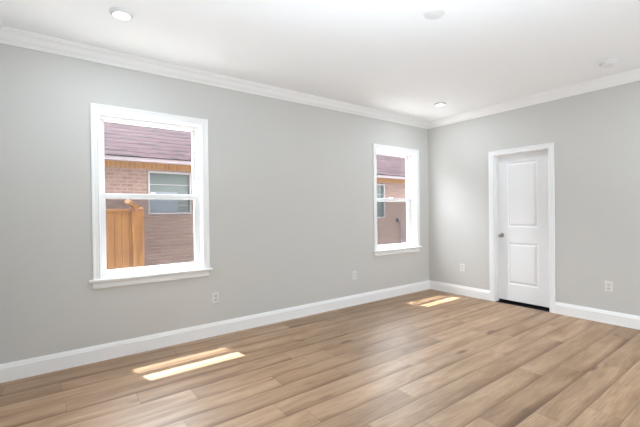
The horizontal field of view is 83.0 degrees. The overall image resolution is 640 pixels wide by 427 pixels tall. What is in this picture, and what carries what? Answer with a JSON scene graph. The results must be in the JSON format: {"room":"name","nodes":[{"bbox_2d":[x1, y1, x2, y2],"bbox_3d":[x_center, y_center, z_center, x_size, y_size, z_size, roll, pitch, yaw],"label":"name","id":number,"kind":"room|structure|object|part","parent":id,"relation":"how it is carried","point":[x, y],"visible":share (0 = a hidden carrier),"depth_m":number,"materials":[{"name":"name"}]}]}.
{"room":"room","nodes":[
{"label":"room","id":0,"kind":"room"},
{"bbox_2d":[0,43,428,363],"bbox_3d":[-0.427,-0.124,4.460,5.785,2.990,0.200,-1,0,-37],"label":"wall","id":1,"kind":"structure","parent":0,"point":[291,222],"depth_m":3.74,"materials":[{"name":"grey paint"}]},
{"bbox_2d":[89,103,212,289],"bbox_3d":[-1.633,-0.164,3.527,1.089,1.632,0.235,-1,0,-37],"label":"window","id":2,"kind":"structure","parent":1,"relation":"in","point":[99,113],"depth_m":3.48,"materials":[{"name":"white paint"}]},
{"bbox_3d":[-1.681,-0.521,3.597,0.865,0.741,0.028,-1,0,-37],"label":"sash","id":3,"kind":"part","parent":2,"relation":"part of","materials":[{"name":"white plastic"}]},
{"bbox_3d":[-1.652,0.175,3.575,0.865,0.746,0.030,-1,0,-37],"label":"sash","id":4,"kind":"part","parent":2,"relation":"part of","materials":[{"name":"white plastic"}]},
{"bbox_3d":[-1.596,0.577,3.495,1.089,0.024,0.145,-1,0,-37],"label":"sill","id":5,"kind":"part","parent":2,"relation":"part of","materials":[{"name":"white paint"}]},
{"bbox_2d":[0,26,428,128],"bbox_3d":[-0.355,-1.420,4.332,5.385,0.099,0.097,-1,0,-37],"label":"crown molding","id":6,"kind":"structure","parent":1,"relation":"attached to","point":[10,36],"depth_m":3.55,"materials":[{"name":"white paint"}]},
{"bbox_2d":[0,280,429,382],"bbox_3d":[-0.346,1.198,4.381,5.385,0.144,0.015,-1,0,-37],"label":"baseboard","id":7,"kind":"structure","parent":1,"relation":"attached to","point":[25,368],"depth_m":3.58,"materials":[{"name":"white paint"}]},
{"bbox_2d":[212,292,218,303],"bbox_3d":[-1.106,0.883,3.824,0.072,0.115,0.009,-1,0,-37],"label":"wall outlet","id":8,"kind":"object","parent":1,"relation":"attached to","point":[215,296],"visible":1,"depth_m":3.82,"materials":[{"name":"white plastic"}]},
{"bbox_2d":[352,271,355,279],"bbox_3d":[0.475,0.844,4.994,0.072,0.115,0.009,-1,0,-37],"label":"wall outlet","id":9,"kind":"object","parent":1,"relation":"attached to","point":[353,272],"visible":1,"depth_m":4.99,"materials":[{"name":"white plastic"}]},
{"bbox_2d":[372,143,421,256],"bbox_3d":[1.135,-0.212,5.576,1.074,1.632,0.235,-1,0,-37],"label":"window","id":10,"kind":"structure","parent":1,"relation":"in","point":[411,156],"depth_m":5.78,"materials":[{"name":"white paint"}]},
{"bbox_3d":[1.086,-0.570,5.646,0.850,0.741,0.028,-1,0,-37],"label":"sash","id":11,"kind":"part","parent":10,"relation":"part of","materials":[{"name":"white plastic"}]},
{"bbox_3d":[1.115,0.127,5.624,0.850,0.746,0.030,-1,0,-37],"label":"sash","id":12,"kind":"part","parent":10,"relation":"part of","materials":[{"name":"white plastic"}]},
{"bbox_3d":[1.099,-0.215,5.638,0.914,1.517,0.093,-1,0,-37],"label":"frame","id":13,"kind":"part","parent":10,"relation":"part of","materials":[{"name":"white plastic"}]},
{"bbox_3d":[1.171,0.529,5.544,1.074,0.024,0.145,-1,0,-37],"label":"sill","id":14,"kind":"part","parent":10,"relation":"part of","materials":[{"name":"white paint"}]},
{"bbox_2d":[0,289,639,426],"bbox_3d":[1.764,1.310,2.375,6.385,0.110,5.750,-1,0,-37],"label":"floor","id":15,"kind":"structure","parent":0,"point":[429,357],"depth_m":2.83,"materials":[{"name":"brown wood"}]},
{"bbox_2d":[0,0,639,120],"bbox_3d":[1.355,-1.552,2.020,5.785,0.150,5.850,-1,0,-37],"label":"ceiling","id":16,"kind":"structure","parent":0,"point":[383,55],"depth_m":3.05,"materials":[{"name":"white paint"}]},
{"bbox_2d":[109,7,133,20],"bbox_3d":[-1.423,-1.433,2.592,0.157,0.024,0.157,-1,0,-37],"label":"recessed light","id":17,"kind":"object","parent":16,"relation":"in","point":[120,13],"visible":1,"depth_m":2.57,"materials":[{"name":"white plastic"}]},
{"bbox_2d":[424,6,445,19],"bbox_3d":[0.836,-1.463,2.635,0.150,0.024,0.150,-1,0,-37],"label":"cover plate","id":18,"kind":"object","parent":16,"relation":"attached to","point":[433,13],"visible":1,"depth_m":2.61,"materials":[{"name":"white plastic"}]},
{"bbox_2d":[434,102,445,106],"bbox_3d":[1.621,-1.486,4.883,0.157,0.024,0.157,-1,0,-37],"label":"recessed light","id":19,"kind":"object","parent":16,"relation":"in","point":[438,104],"visible":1,"depth_m":4.85,"materials":[{"name":"white plastic"}]},
{"bbox_2d":[599,59,616,67],"bbox_3d":[2.847,-1.487,3.572,0.142,0.038,0.142,-1,0,-37],"label":"smoke detector","id":20,"kind":"object","parent":16,"relation":"attached to","point":[607,63],"visible":1,"depth_m":3.54,"materials":[{"name":"white plastic"}]},
{"bbox_2d":[428,80,639,315],"bbox_3d":[3.586,-0.096,3.667,0.120,2.840,5.850,-1,0,-37],"label":"wall","id":21,"kind":"structure","parent":0,"point":[595,135],"depth_m":4.35,"materials":[{"name":"grey paint"}]},
{"bbox_2d":[429,280,489,300],"bbox_3d":[2.115,1.159,5.568,0.015,0.144,1.036,-1,0,-37],"label":"baseboard","id":22,"kind":"structure","parent":21,"relation":"attached to","point":[478,293],"depth_m":5.51,"materials":[{"name":"white paint"}]},
{"bbox_2d":[460,264,464,271],"bbox_3d":[2.166,0.809,5.498,0.009,0.115,0.072,-1,0,-37],"label":"wall outlet","id":23,"kind":"object","parent":21,"relation":"attached to","point":[462,266],"visible":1,"depth_m":5.49,"materials":[{"name":"white plastic"}]},
{"bbox_2d":[488,142,554,312],"bbox_3d":[2.706,0.169,4.846,0.138,2.118,0.832,-1,0,-37],"label":"door","id":24,"kind":"structure","parent":21,"relation":"in","point":[521,179],"depth_m":4.86,"materials":[{"name":"white paint"}]},
{"bbox_3d":[2.738,-0.273,4.878,0.033,0.890,0.385,-1,0,-37],"label":"panel","id":25,"kind":"part","parent":24,"relation":"part of","materials":[{"name":"white paint"}]},
{"bbox_3d":[2.751,0.677,4.884,0.033,0.576,0.385,-1,0,-37],"label":"panel","id":26,"kind":"part","parent":24,"relation":"part of","materials":[{"name":"white paint"}]},
{"bbox_2d":[428,68,639,128],"bbox_3d":[3.005,-1.463,4.237,0.097,0.099,4.250,-1,0,-37],"label":"crown molding","id":27,"kind":"structure","parent":21,"relation":"attached to","point":[633,75],"depth_m":4.50,"materials":[{"name":"white paint"}]},
{"bbox_2d":[555,302,639,329],"bbox_3d":[3.627,1.153,3.526,0.015,0.144,2.382,-1,0,-37],"label":"baseboard","id":28,"kind":"structure","parent":21,"relation":"attached to","point":[604,316],"depth_m":4.12,"materials":[{"name":"white paint"}]},
{"bbox_2d":[605,281,612,291],"bbox_3d":[3.236,0.809,4.052,0.009,0.115,0.072,-1,0,-37],"label":"wall outlet","id":29,"kind":"object","parent":21,"relation":"attached to","point":[608,285],"visible":1,"depth_m":4.05,"materials":[{"name":"white plastic"}]},
{"label":"outside","id":30,"kind":"structure","parent":0,"visible":0},
{"bbox_3d":[-4.011,1.830,10.509,24.000,0.200,13.800,-1,0,-37],"label":"ground","id":31,"kind":"structure","parent":30,"visible":0},
{"bbox_2d":[106,199,144,269],"bbox_3d":[-3.965,0.775,4.585,3.177,1.981,0.204,-1,0,-37],"label":"wooden fence","id":32,"kind":"object","parent":31,"relation":"on","point":[128,252],"visible":0.26,"depth_m":5.37,"materials":[{"name":"brown wood"}]},
{"bbox_3d":[-4.021,-0.038,4.551,2.945,0.040,0.056,-1,0,-37],"label":"rail","id":33,"kind":"part","parent":32,"relation":"part of","materials":[{"name":"brown wood"}]},
{"bbox_3d":[-2.775,0.819,5.505,0.170,1.852,0.140,-1,0,-37],"label":"post","id":34,"kind":"part","parent":32,"relation":"part of","materials":[{"name":"brown wood"}]},
{"bbox_2d":[104,122,406,265],"bbox_3d":[-2.387,-1.184,9.927,16.000,5.793,4.655,-1,0,-37],"label":"brick house","id":35,"kind":"structure","parent":31,"relation":"on","point":[137,159],"depth_m":7.01,"materials":[{"name":"red brick"}]},
{"bbox_2d":[150,192,177,211],"bbox_3d":[-3.005,-0.236,6.959,0.500,0.390,0.013,-1,0,-37],"label":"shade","id":36,"kind":"object","parent":35,"relation":"hanging from","point":[156,205],"depth_m":6.96,"materials":[{"name":"grey"}]},
{"bbox_3d":[-2.929,-0.410,7.038,0.730,0.755,0.020,-1,0,-37],"label":"pane","id":37,"kind":"part","parent":35,"relation":"part of","materials":[{"name":"grey glass"}]},
{"bbox_3d":[1.480,-0.377,10.302,0.860,0.915,0.020,-1,0,-37],"label":"pane","id":38,"kind":"part","parent":35,"relation":"part of","materials":[{"name":"grey glass"}]},
{"bbox_2d":[397,219,400,242],"bbox_3d":[2.382,0.886,10.842,0.157,1.520,0.071,-1,0,-37],"label":"conduit","id":39,"kind":"object","parent":35,"relation":"attached to","point":[398,220],"visible":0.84,"depth_m":10.86,"materials":[{"name":"grey metal"}]}
]}

